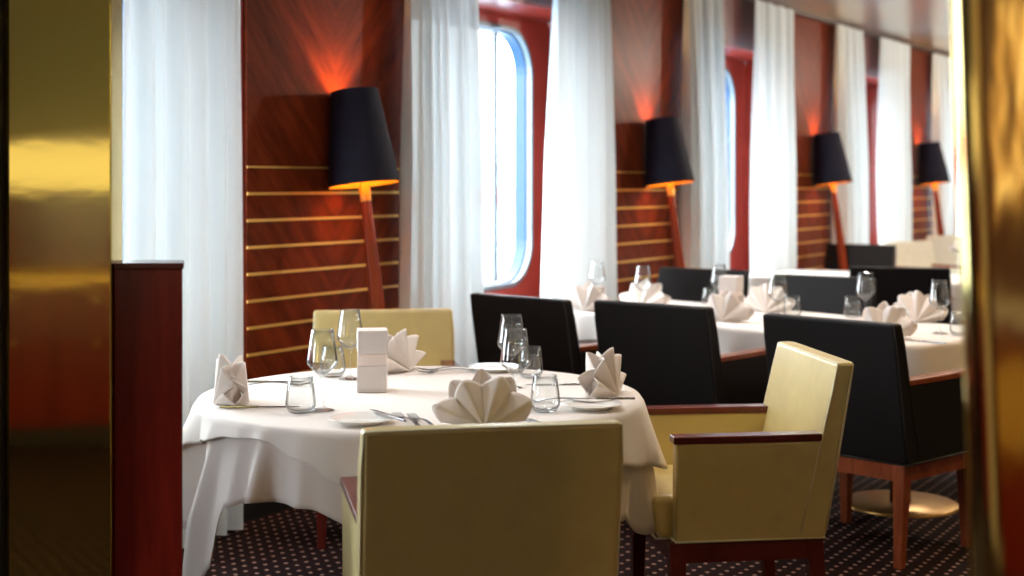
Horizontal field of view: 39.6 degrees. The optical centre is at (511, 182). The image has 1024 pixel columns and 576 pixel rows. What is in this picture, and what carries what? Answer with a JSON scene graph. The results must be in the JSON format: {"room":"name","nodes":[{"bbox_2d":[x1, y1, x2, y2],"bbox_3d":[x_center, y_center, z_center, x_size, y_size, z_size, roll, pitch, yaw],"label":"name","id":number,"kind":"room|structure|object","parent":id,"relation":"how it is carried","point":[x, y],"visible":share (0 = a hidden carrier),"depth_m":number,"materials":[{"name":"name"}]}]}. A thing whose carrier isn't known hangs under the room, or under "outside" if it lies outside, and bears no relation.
{"room":"ship interior","nodes":[
{"label":"ship interior","id":0,"kind":"room"},
{"bbox_2d":[182,322,970,575],"bbox_3d":[3.926,1.450,5.807,9.676,0.100,26.000,0,0,31],"label":"floor","id":1,"kind":"structure","parent":0,"point":[281,543],"depth_m":5.42,"materials":[{"name":"carpet"}]},
{"bbox_2d":[0,0,122,575],"bbox_3d":[-1.101,0.000,3.245,0.398,2.800,0.150,0,0,0],"label":"column","id":2,"kind":"structure","parent":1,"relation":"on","point":[61,61],"depth_m":3.20,"materials":[{"name":"brown metal"}]},
{"bbox_2d":[114,260,183,575],"bbox_3d":[-0.822,0.790,3.280,0.159,1.219,0.130,0,0,0],"label":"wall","id":3,"kind":"structure","parent":1,"relation":"on","point":[147,293],"depth_m":3.22,"materials":[{"name":"brown wood"}]},
{"bbox_2d":[328,87,400,308],"bbox_3d":[-0.587,0.488,6.258,0.479,1.823,0.323,0,0,31],"label":"floor lamp","id":4,"kind":"object","parent":1,"relation":"on","point":[361,155],"visible":0.74,"depth_m":6.22,"materials":[{"name":"black fabric"}]},
{"bbox_2d":[313,308,459,548],"bbox_3d":[-0.499,0.967,5.728,0.600,0.866,0.611,0,0,-9],"label":"armchair","id":5,"kind":"object","parent":1,"relation":"on","point":[434,327],"visible":0.27,"depth_m":5.96,"materials":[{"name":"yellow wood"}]},
{"bbox_2d":[340,419,622,575],"bbox_3d":[-0.095,0.967,3.421,0.600,0.866,0.611,0,0,-11],"label":"armchair","id":6,"kind":"object","parent":1,"relation":"on","point":[539,498],"visible":1,"depth_m":3.15,"materials":[{"name":"beige leather"}]},
{"bbox_2d":[470,293,597,374],"bbox_3d":[0.226,0.953,6.558,0.600,0.894,0.611,0,0,44],"label":"armchair","id":7,"kind":"object","parent":1,"relation":"on","point":[550,323],"visible":0.29,"depth_m":6.31,"materials":[{"name":"black leather"}]},
{"bbox_2d":[644,116,694,267],"bbox_3d":[1.071,0.488,9.006,0.479,1.823,0.323,0,0,31],"label":"floor lamp","id":8,"kind":"object","parent":1,"relation":"on","point":[667,162],"visible":0.7,"depth_m":8.97,"materials":[{"name":"black fabric"}]},
{"bbox_2d":[594,300,768,405],"bbox_3d":[0.771,0.953,6.188,0.600,0.894,0.611,0,0,41],"label":"armchair","id":9,"kind":"object","parent":1,"relation":"on","point":[671,355],"visible":0.41,"depth_m":5.95,"materials":[{"name":"black leather"}]},
{"bbox_2d":[657,267,748,302],"bbox_3d":[0.960,0.953,8.183,0.600,0.894,0.611,0,0,38],"label":"armchair","id":10,"kind":"object","parent":1,"relation":"on","point":[681,284],"visible":0.15,"depth_m":8.39,"materials":[{"name":"black leather"}]},
{"bbox_2d":[630,341,853,575],"bbox_3d":[0.681,0.967,4.486,0.611,0.866,0.600,0,0,-7],"label":"armchair","id":11,"kind":"object","parent":1,"relation":"on","point":[740,482],"visible":0.83,"depth_m":4.21,"materials":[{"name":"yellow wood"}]},
{"bbox_2d":[772,274,875,316],"bbox_3d":[1.530,0.953,7.533,0.600,0.894,0.611,0,0,38],"label":"armchair","id":12,"kind":"object","parent":1,"relation":"on","point":[817,293],"visible":0.12,"depth_m":7.68,"materials":[{"name":"black leather"}]},
{"bbox_2d":[813,132,852,270],"bbox_3d":[2.729,0.488,11.755,0.479,1.823,0.323,0,0,31],"label":"floor lamp","id":13,"kind":"object","parent":1,"relation":"on","point":[831,167],"visible":0.73,"depth_m":11.72,"materials":[{"name":"black fabric"}]},
{"bbox_2d":[819,243,895,270],"bbox_3d":[2.726,0.953,11.522,0.600,0.894,0.611,0,0,34],"label":"armchair","id":14,"kind":"object","parent":1,"relation":"on","point":[868,255],"visible":0.2,"depth_m":11.70,"materials":[{"name":"black leather"}]},
{"bbox_2d":[763,313,969,569],"bbox_3d":[1.391,0.953,5.508,0.611,0.894,0.600,0,0,-43],"label":"armchair","id":15,"kind":"object","parent":1,"relation":"on","point":[899,428],"visible":0.57,"depth_m":5.24,"materials":[{"name":"black leather"}]},
{"bbox_2d":[849,266,952,323],"bbox_3d":[2.415,0.953,8.812,0.600,0.894,0.611,0,0,18],"label":"armchair","id":16,"kind":"object","parent":1,"relation":"on","point":[891,282],"visible":0.26,"depth_m":8.52,"materials":[{"name":"black leather"}]},
{"bbox_2d":[852,481,958,517],"bbox_3d":[1.196,1.030,6.823,0.840,0.741,2.300,0,0,-40],"label":"dining table","id":17,"kind":"object","parent":1,"relation":"on","point":[875,502],"visible":0.13,"depth_m":6.14,"materials":[{"name":"gold metal"}]},
{"bbox_2d":[579,341,596,344],"bbox_3d":[1.192,0.798,6.827,1.014,0.291,2.462,0,0,-40],"label":"tablecloth","id":18,"kind":"object","parent":17,"relation":"on","point":[580,342],"visible":0.05,"depth_m":7.11,"materials":[{"name":"beige fabric"}]},
{"bbox_2d":[573,300,962,376],"bbox_3d":[1.195,0.722,6.822,0.959,0.146,2.408,0,0,-40],"label":"tablecloth","id":19,"kind":"object","parent":18,"relation":"on","point":[923,358],"visible":0.18,"depth_m":6.29,"materials":[{"name":"white fabric"}]},
{"bbox_2d":[562,281,614,310],"bbox_3d":[0.386,0.573,7.219,0.272,0.147,0.105,0,0,28],"label":"folded napkin","id":20,"kind":"object","parent":19,"relation":"on","point":[583,298],"visible":0.83,"depth_m":7.19,"materials":[{"name":"white fabric"}]},
{"bbox_2d":[619,278,670,303],"bbox_3d":[0.691,0.573,7.419,0.272,0.147,0.106,0,0,30],"label":"folded napkin","id":21,"kind":"object","parent":19,"relation":"on","point":[654,294],"visible":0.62,"depth_m":7.39,"materials":[{"name":"white fabric"}]},
{"bbox_2d":[700,289,754,321],"bbox_3d":[1.001,0.573,6.679,0.272,0.147,0.106,0,0,30],"label":"folded napkin","id":22,"kind":"object","parent":19,"relation":"on","point":[727,306],"visible":0.91,"depth_m":6.64,"materials":[{"name":"white fabric"}]},
{"bbox_2d":[719,275,742,294],"bbox_3d":[1.075,0.552,6.980,0.097,0.192,0.097,0,0,32],"label":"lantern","id":23,"kind":"object","parent":19,"relation":"on","point":[734,283],"visible":0.45,"depth_m":6.94,"materials":[{"name":"white"}]},
{"bbox_2d":[744,283,795,312],"bbox_3d":[1.289,0.573,7.151,0.272,0.147,0.106,0,0,30],"label":"folded napkin","id":24,"kind":"object","parent":19,"relation":"on","point":[758,299],"visible":0.97,"depth_m":7.12,"materials":[{"name":"white fabric"}]},
{"bbox_2d":[768,274,787,302],"bbox_3d":[1.215,0.531,6.500,0.089,0.230,0.089,0,0,0],"label":"wine glass","id":25,"kind":"object","parent":19,"relation":"on","point":[771,274],"visible":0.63,"depth_m":6.50,"materials":[{"name":"clear glass"}]},
{"bbox_2d":[843,296,861,317],"bbox_3d":[1.640,0.596,6.850,0.087,0.104,0.087,0,0,0],"label":"tumbler","id":26,"kind":"object","parent":19,"relation":"on","point":[845,296],"visible":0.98,"depth_m":6.85,"materials":[{"name":"clear glass"}]},
{"bbox_2d":[856,272,874,299],"bbox_3d":[1.650,0.531,6.640,0.089,0.230,0.089,0,0,0],"label":"wine glass","id":27,"kind":"object","parent":19,"relation":"on","point":[858,272],"visible":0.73,"depth_m":6.63,"materials":[{"name":"clear glass"}]},
{"bbox_2d":[855,301,917,335],"bbox_3d":[1.561,0.573,5.979,0.272,0.147,0.106,0,0,28],"label":"folded napkin","id":28,"kind":"object","parent":19,"relation":"on","point":[886,313],"visible":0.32,"depth_m":5.95,"materials":[{"name":"white fabric"}]},
{"bbox_2d":[893,290,947,321],"bbox_3d":[1.899,0.573,6.651,0.272,0.147,0.106,0,0,30],"label":"folded napkin","id":29,"kind":"object","parent":19,"relation":"on","point":[918,308],"visible":0.88,"depth_m":6.62,"materials":[{"name":"white fabric"}]},
{"bbox_2d":[904,339,945,343],"bbox_3d":[1.670,0.644,5.802,0.014,0.006,0.232,0,0,-40],"label":"table knife","id":30,"kind":"object","parent":19,"relation":"on","point":[904,339],"visible":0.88,"depth_m":5.76,"materials":[{"name":"metal"}]},
{"bbox_2d":[929,279,949,333],"bbox_3d":[1.840,0.531,6.120,0.089,0.230,0.089,0,0,0],"label":"wine glass","id":31,"kind":"object","parent":19,"relation":"on","point":[943,279],"visible":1,"depth_m":6.11,"materials":[{"name":"clear glass"}]},
{"bbox_2d":[949,311,961,335],"bbox_3d":[1.905,0.596,6.050,0.087,0.104,0.087,0,0,0],"label":"tumbler","id":32,"kind":"object","parent":19,"relation":"on","point":[951,311],"visible":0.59,"depth_m":6.05,"materials":[{"name":"clear glass"}]},
{"bbox_2d":[881,241,959,274],"bbox_3d":[3.748,0.967,12.761,0.600,0.866,0.611,0,0,-30],"label":"armchair","id":33,"kind":"object","parent":1,"relation":"on","point":[908,253],"visible":0.2,"depth_m":12.97,"materials":[{"name":"white leather"}]},
{"bbox_2d":[918,142,961,321],"bbox_3d":[4.388,0.488,14.503,0.479,1.823,0.323,0,0,31],"label":"floor lamp","id":34,"kind":"object","parent":1,"relation":"on","point":[932,168],"visible":0.7,"depth_m":14.46,"materials":[{"name":"black fabric"}]},
{"bbox_2d":[926,235,958,264],"bbox_3d":[4.384,0.967,14.150,0.600,0.866,0.611,0,0,25],"label":"armchair","id":35,"kind":"object","parent":1,"relation":"on","point":[941,244],"visible":0.05,"depth_m":14.40,"materials":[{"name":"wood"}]},
{"bbox_2d":[950,0,1023,575],"bbox_3d":[0.871,0.000,1.875,0.758,2.800,0.350,0,0,0],"label":"pillar","id":36,"kind":"structure","parent":1,"relation":"on","point":[987,35],"depth_m":1.70,"materials":[{"name":"brown metal"}]},
{"bbox_3d":[2.682,1.029,9.827,1.880,0.741,0.880,0,0,31],"label":"dining table","id":37,"kind":"object","parent":1,"relation":"on","visible":0},
{"bbox_2d":[952,299,961,320],"bbox_3d":[2.678,0.798,9.830,2.041,0.291,1.049,0,0,31],"label":"tablecloth","id":38,"kind":"object","parent":37,"relation":"on","point":[956,303],"visible":0.06,"depth_m":9.15,"materials":[{"name":"beige fabric"}]},
{"bbox_2d":[748,269,960,298],"bbox_3d":[2.681,0.722,9.827,1.989,0.146,1.001,0,0,31],"label":"tablecloth","id":39,"kind":"object","parent":38,"relation":"on","point":[755,280],"visible":0.15,"depth_m":9.91,"materials":[{"name":"white fabric"}]},
{"bbox_3d":[-0.280,1.029,4.370,1.314,0.741,1.314,0,0,31],"label":"round dining table","id":40,"kind":"object","parent":1,"relation":"on","visible":0},
{"bbox_2d":[182,437,658,575],"bbox_3d":[-0.286,0.924,4.356,1.452,0.543,1.482,0,0,0],"label":"tablecloth","id":41,"kind":"object","parent":40,"relation":"on","point":[220,473],"visible":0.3,"depth_m":3.89,"materials":[{"name":"beige fabric"}]},
{"bbox_2d":[182,366,667,485],"bbox_3d":[-0.278,0.774,4.370,1.429,0.252,1.399,0,0,41],"label":"tablecloth","id":42,"kind":"object","parent":41,"relation":"on","point":[331,448],"visible":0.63,"depth_m":4.11,"materials":[{"name":"white fabric"}]},
{"bbox_2d":[213,353,249,405],"bbox_3d":[-0.825,0.573,4.181,0.106,0.147,0.271,0,0,-16],"label":"folded napkin","id":43,"kind":"object","parent":42,"relation":"on","point":[232,390],"visible":1,"depth_m":4.13,"materials":[{"name":"white fabric"}]},
{"bbox_2d":[219,405,299,407],"bbox_3d":[-0.728,0.644,4.099,0.232,0.006,0.014,0,0,0],"label":"table knife","id":44,"kind":"object","parent":42,"relation":"on","point":[220,406],"visible":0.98,"depth_m":4.10,"materials":[{"name":"metal"}]},
{"bbox_2d":[247,380,304,381],"bbox_3d":[-0.788,0.644,4.619,0.232,0.006,0.014,0,0,0],"label":"table knife","id":45,"kind":"object","parent":42,"relation":"on","point":[247,380],"visible":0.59,"depth_m":4.62,"materials":[{"name":"metal"}]},
{"bbox_2d":[249,382,311,385],"bbox_3d":[-0.740,0.640,4.540,0.200,0.012,0.025,0,0,0],"label":"fork","id":46,"kind":"object","parent":42,"relation":"on","point":[259,382],"visible":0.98,"depth_m":4.54,"materials":[{"name":"metal"}]},
{"bbox_2d":[285,376,315,413],"bbox_3d":[-0.596,0.596,4.010,0.087,0.104,0.087,0,0,0],"label":"tumbler","id":47,"kind":"object","parent":42,"relation":"on","point":[311,377],"visible":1,"depth_m":4.00,"materials":[{"name":"clear glass"}]},
{"bbox_2d":[307,328,337,411],"bbox_3d":[-0.540,0.531,4.050,0.089,0.230,0.089,0,0,0],"label":"wine glass","id":48,"kind":"object","parent":42,"relation":"on","point":[318,408],"visible":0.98,"depth_m":4.04,"materials":[{"name":"clear glass"}]},
{"bbox_2d":[320,345,345,377],"bbox_3d":[-0.600,0.596,4.760,0.087,0.104,0.087,0,0,0],"label":"tumbler","id":49,"kind":"object","parent":42,"relation":"on","point":[323,345],"visible":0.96,"depth_m":4.75,"materials":[{"name":"clear glass"}]},
{"bbox_2d":[336,309,361,379],"bbox_3d":[-0.534,0.531,4.690,0.089,0.230,0.089,0,0,0],"label":"wine glass","id":50,"kind":"object","parent":42,"relation":"on","point":[344,378],"visible":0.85,"depth_m":4.68,"materials":[{"name":"clear glass"}]},
{"bbox_2d":[328,412,394,426],"bbox_3d":[-0.405,0.640,3.840,0.183,0.016,0.183,0,0,0],"label":"plate","id":51,"kind":"object","parent":42,"relation":"on","point":[358,419],"visible":0.99,"depth_m":3.86,"materials":[{"name":"ceramic"}]},
{"bbox_2d":[370,409,405,421],"bbox_3d":[-0.335,0.628,3.852,0.014,0.006,0.232,0,0,-28],"label":"table knife","id":52,"kind":"object","parent":51,"relation":"on","point":[378,411],"visible":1,"depth_m":3.83,"materials":[{"name":"metal"}]},
{"bbox_2d":[357,327,387,392],"bbox_3d":[-0.436,0.552,4.440,0.097,0.192,0.097,0,0,-6],"label":"box","id":53,"kind":"object","parent":42,"relation":"on","point":[372,343],"visible":1,"depth_m":4.39,"materials":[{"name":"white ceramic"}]},
{"bbox_2d":[392,412,419,424],"bbox_3d":[-0.285,0.640,3.860,0.025,0.012,0.200,0,0,-22],"label":"fork","id":54,"kind":"object","parent":42,"relation":"on","point":[399,415],"visible":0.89,"depth_m":3.87,"materials":[{"name":"metal"}]},
{"bbox_2d":[387,328,425,373],"bbox_3d":[-0.396,0.573,4.899,0.106,0.147,0.272,0,0,28],"label":"folded napkin","id":55,"kind":"object","parent":42,"relation":"on","point":[402,355],"visible":0.76,"depth_m":4.87,"materials":[{"name":"white fabric"}]},
{"bbox_2d":[407,413,433,424],"bbox_3d":[-0.243,0.640,3.840,0.025,0.012,0.200,0,0,-22],"label":"fork","id":56,"kind":"object","parent":42,"relation":"on","point":[417,417],"visible":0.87,"depth_m":3.85,"materials":[{"name":"metal"}]},
{"bbox_2d":[419,366,468,370],"bbox_3d":[-0.225,0.640,4.920,0.200,0.012,0.025,0,0,-20],"label":"fork","id":57,"kind":"object","parent":42,"relation":"on","point":[447,366],"visible":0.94,"depth_m":4.91,"materials":[{"name":"metal"}]},
{"bbox_2d":[417,368,473,372],"bbox_3d":[-0.225,0.640,4.860,0.200,0.012,0.025,0,0,-20],"label":"fork","id":58,"kind":"object","parent":42,"relation":"on","point":[448,368],"visible":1,"depth_m":4.85,"materials":[{"name":"metal"}]},
{"bbox_2d":[432,368,532,423],"bbox_3d":[-0.076,0.573,3.800,0.271,0.147,0.106,0,0,-6],"label":"folded napkin","id":59,"kind":"object","parent":42,"relation":"on","point":[484,398],"visible":0.84,"depth_m":3.77,"materials":[{"name":"white fabric"}]},
{"bbox_2d":[468,363,520,372],"bbox_3d":[-0.060,0.640,4.910,0.183,0.016,0.183,0,0,0],"label":"plate","id":60,"kind":"object","parent":42,"relation":"on","point":[489,367],"visible":0.86,"depth_m":4.94,"materials":[{"name":"ceramic"}]},
{"bbox_2d":[497,315,524,388],"bbox_3d":[-0.002,0.531,4.500,0.089,0.230,0.089,0,0,0],"label":"wine glass","id":61,"kind":"object","parent":42,"relation":"on","point":[517,387],"visible":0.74,"depth_m":4.49,"materials":[{"name":"clear glass"}]},
{"bbox_2d":[500,329,530,373],"bbox_3d":[0.010,0.531,4.060,0.089,0.230,0.089,0,0,0],"label":"wine glass","id":62,"kind":"object","parent":42,"relation":"on","point":[505,330],"visible":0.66,"depth_m":4.05,"materials":[{"name":"clear glass"}]},
{"bbox_2d":[518,346,543,378],"bbox_3d":[0.062,0.596,4.740,0.087,0.104,0.087,0,0,0],"label":"tumbler","id":63,"kind":"object","parent":42,"relation":"on","point":[540,346],"visible":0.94,"depth_m":4.73,"materials":[{"name":"clear glass"}]},
{"bbox_2d":[530,375,559,412],"bbox_3d":[0.094,0.596,4.030,0.087,0.104,0.087,0,0,0],"label":"tumbler","id":64,"kind":"object","parent":42,"relation":"on","point":[533,375],"visible":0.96,"depth_m":4.02,"materials":[{"name":"clear glass"}]},
{"bbox_2d":[525,383,579,384],"bbox_3d":[0.158,0.644,4.562,0.232,0.006,0.014,0,0,0],"label":"table knife","id":65,"kind":"object","parent":42,"relation":"on","point":[562,383],"visible":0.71,"depth_m":4.55,"materials":[{"name":"metal"}]},
{"bbox_2d":[531,397,573,401],"bbox_3d":[0.130,0.640,4.210,0.200,0.012,0.025,0,0,0],"label":"fork","id":66,"kind":"object","parent":42,"relation":"on","point":[534,400],"visible":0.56,"depth_m":4.21,"materials":[{"name":"metal"}]},
{"bbox_2d":[560,399,622,410],"bbox_3d":[0.228,0.640,4.090,0.183,0.016,0.183,0,0,0],"label":"plate","id":67,"kind":"object","parent":42,"relation":"on","point":[576,404],"visible":1,"depth_m":4.11,"materials":[{"name":"ceramic"}]},
{"bbox_2d":[555,397,634,399],"bbox_3d":[0.243,0.628,4.151,0.232,0.006,0.014,0,0,2],"label":"table knife","id":68,"kind":"object","parent":67,"relation":"on","point":[614,398],"visible":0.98,"depth_m":4.14,"materials":[{"name":"metal"}]},
{"bbox_2d":[577,347,625,397],"bbox_3d":[0.275,0.573,4.339,0.106,0.147,0.272,0,0,22],"label":"folded napkin","id":69,"kind":"object","parent":42,"relation":"on","point":[603,376],"visible":1,"depth_m":4.30,"materials":[{"name":"white fabric"}]},
{"bbox_2d":[243,0,953,361],"bbox_3d":[0.099,0.000,8.349,0.456,2.800,25.600,0,0,31],"label":"wall","id":70,"kind":"structure","parent":0,"point":[738,15],"depth_m":10.56,"materials":[{"name":"red paint"}]},
{"bbox_2d":[123,0,242,260],"bbox_3d":[-1.833,-0.045,5.153,0.459,1.926,2.024,0,0,31],"label":"window","id":71,"kind":"structure","parent":70,"relation":"in","point":[241,1],"depth_m":5.89,"materials":[{"name":"red paint"}]},
{"bbox_2d":[243,502,292,521],"bbox_3d":[0.302,1.350,8.226,0.020,0.100,25.600,0,0,31],"label":"baseboard","id":72,"kind":"structure","parent":70,"relation":"attached to","point":[251,511],"depth_m":5.96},
{"bbox_2d":[244,0,403,379],"bbox_3d":[-0.798,-0.033,6.402,0.018,2.665,1.182,0,0,31],"label":"wall panel","id":73,"kind":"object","parent":70,"relation":"attached to","point":[304,250],"depth_m":6.21,"materials":[{"name":"brown wood"}]},
{"bbox_2d":[479,0,551,296],"bbox_3d":[-0.175,-0.045,7.901,0.459,1.926,2.024,0,0,31],"label":"window","id":74,"kind":"structure","parent":70,"relation":"in","point":[523,25],"depth_m":8.62,"materials":[{"name":"red paint"}]},
{"bbox_2d":[611,0,683,300],"bbox_3d":[0.860,-0.033,9.151,0.018,2.665,1.182,0,0,31],"label":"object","id":75,"kind":"structure","parent":70,"relation":"attached to","point":[646,34],"depth_m":9.09,"materials":[{"name":"brown wood"}]},
{"bbox_2d":[724,44,753,274],"bbox_3d":[1.483,-0.045,10.650,0.459,1.926,2.024,0,0,31],"label":"window","id":76,"kind":"structure","parent":70,"relation":"in","point":[739,61],"depth_m":11.46,"materials":[{"name":"red paint"}]},
{"bbox_2d":[794,14,834,269],"bbox_3d":[2.518,-0.033,11.900,0.018,2.665,1.182,0,0,31],"label":"wall panel","id":77,"kind":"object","parent":70,"relation":"attached to","point":[814,41],"depth_m":11.87,"materials":[{"name":"brown wood"}]},
{"bbox_2d":[746,0,951,57],"bbox_3d":[0.316,-1.382,8.218,0.049,0.034,25.600,0,0,31],"label":"trim","id":78,"kind":"structure","parent":70,"relation":"attached to","point":[796,11],"depth_m":12.37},
{"bbox_2d":[865,74,878,244],"bbox_3d":[3.141,-0.045,13.399,0.459,1.926,2.024,0,0,31],"label":"window","id":79,"kind":"structure","parent":70,"relation":"in","point":[871,82],"depth_m":14.27,"materials":[{"name":"red paint"}]},
{"bbox_2d":[910,48,932,240],"bbox_3d":[4.176,-0.033,14.648,0.018,2.665,1.182,0,0,31],"label":"trim","id":80,"kind":"structure","parent":70,"relation":"attached to","point":[921,62],"depth_m":14.73,"materials":[{"name":"brown wood"}]},
{"bbox_2d":[952,93,957,235],"bbox_3d":[4.799,-0.045,16.147,0.459,1.926,2.024,0,0,31],"label":"window","id":81,"kind":"structure","parent":70,"relation":"in","point":[956,204],"depth_m":17.00,"materials":[{"name":"red paint"}]},
{"bbox_2d":[768,0,951,55],"bbox_3d":[3.926,-1.450,5.807,9.676,0.100,26.000,0,0,31],"label":"ceiling","id":82,"kind":"structure","parent":0,"point":[926,24],"depth_m":11.96,"materials":[{"name":"white paint"}]},
{"bbox_2d":[123,0,242,547],"bbox_3d":[-1.258,0.014,5.465,0.108,2.748,0.660,0,0,31],"label":"curtain","id":83,"kind":"object","parent":82,"relation":"hanging from","point":[182,113],"visible":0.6,"depth_m":5.53,"materials":[{"name":"white fabric"}]},
{"bbox_2d":[399,0,483,365],"bbox_3d":[-0.349,0.014,6.973,0.115,2.748,0.620,0,0,31],"label":"curtain","id":84,"kind":"object","parent":82,"relation":"hanging from","point":[441,264],"visible":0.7,"depth_m":6.97,"materials":[{"name":"white fabric"}]},
{"bbox_2d":[541,0,616,300],"bbox_3d":[0.379,0.014,8.175,0.125,2.748,0.812,0,0,31],"label":"curtain","id":85,"kind":"object","parent":82,"relation":"hanging from","point":[579,200],"visible":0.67,"depth_m":8.14,"materials":[{"name":"white fabric"}]},
{"bbox_2d":[678,0,729,269],"bbox_3d":[1.314,0.014,9.723,0.159,2.748,0.672,0,0,31],"label":"curtain","id":86,"kind":"object","parent":82,"relation":"hanging from","point":[703,204],"visible":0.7,"depth_m":9.69,"materials":[{"name":"white fabric"}]},
{"bbox_2d":[750,0,796,274],"bbox_3d":[1.990,0.014,10.846,0.134,2.748,0.930,0,0,31],"label":"curtain","id":87,"kind":"object","parent":82,"relation":"hanging from","point":[773,171],"visible":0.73,"depth_m":10.73,"materials":[{"name":"white fabric"}]},
{"bbox_2d":[831,24,868,243],"bbox_3d":[2.968,0.014,12.469,0.152,2.748,0.780,0,0,31],"label":"curtain","id":88,"kind":"object","parent":82,"relation":"hanging from","point":[849,119],"visible":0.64,"depth_m":12.34,"materials":[{"name":"white fabric"}]},
{"bbox_2d":[876,38,911,244],"bbox_3d":[3.681,0.014,13.651,0.135,2.748,1.020,0,0,31],"label":"curtain","id":89,"kind":"object","parent":82,"relation":"hanging from","point":[894,163],"visible":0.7,"depth_m":13.50,"materials":[{"name":"white fabric"}]},
{"bbox_2d":[932,53,954,235],"bbox_3d":[4.634,0.014,15.225,0.136,2.748,0.820,0,0,31],"label":"curtain","id":90,"kind":"object","parent":82,"relation":"hanging from","point":[942,102],"visible":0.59,"depth_m":15.08,"materials":[{"name":"white fabric"}]},
{"bbox_3d":[5.070,0.798,13.060,1.838,0.291,0.982,0,0,31],"label":"tablecloth","id":91,"kind":"object","parent":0,"visible":0},
{"bbox_3d":[5.072,0.722,13.055,1.787,0.146,0.937,0,0,31],"label":"tablecloth","id":92,"kind":"object","parent":91,"relation":"on","visible":0},
{"bbox_2d":[949,240,958,252],"bbox_3d":[4.202,0.573,13.200,0.271,0.147,0.106,0,0,0],"label":"folded napkin","id":93,"kind":"object","parent":92,"relation":"on","point":[955,248],"visible":0.18,"depth_m":13.18,"materials":[{"name":"white fabric"}]},
{"label":"outside","id":94,"kind":"structure","parent":0,"visible":0},
{"bbox_3d":[7.713,1.700,25.711,3.400,0.100,68.000,0,0,31],"label":"deck","id":95,"kind":"object","parent":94,"visible":0},
{"bbox_2d":[483,241,513,279],"bbox_3d":[2.468,1.140,19.533,0.060,1.020,44.000,0,0,31],"label":"deck railing","id":96,"kind":"object","parent":95,"relation":"on","point":[488,244],"visible":0.02,"depth_m":15.18,"materials":[{"name":"white metal"}]},
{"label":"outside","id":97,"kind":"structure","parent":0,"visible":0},
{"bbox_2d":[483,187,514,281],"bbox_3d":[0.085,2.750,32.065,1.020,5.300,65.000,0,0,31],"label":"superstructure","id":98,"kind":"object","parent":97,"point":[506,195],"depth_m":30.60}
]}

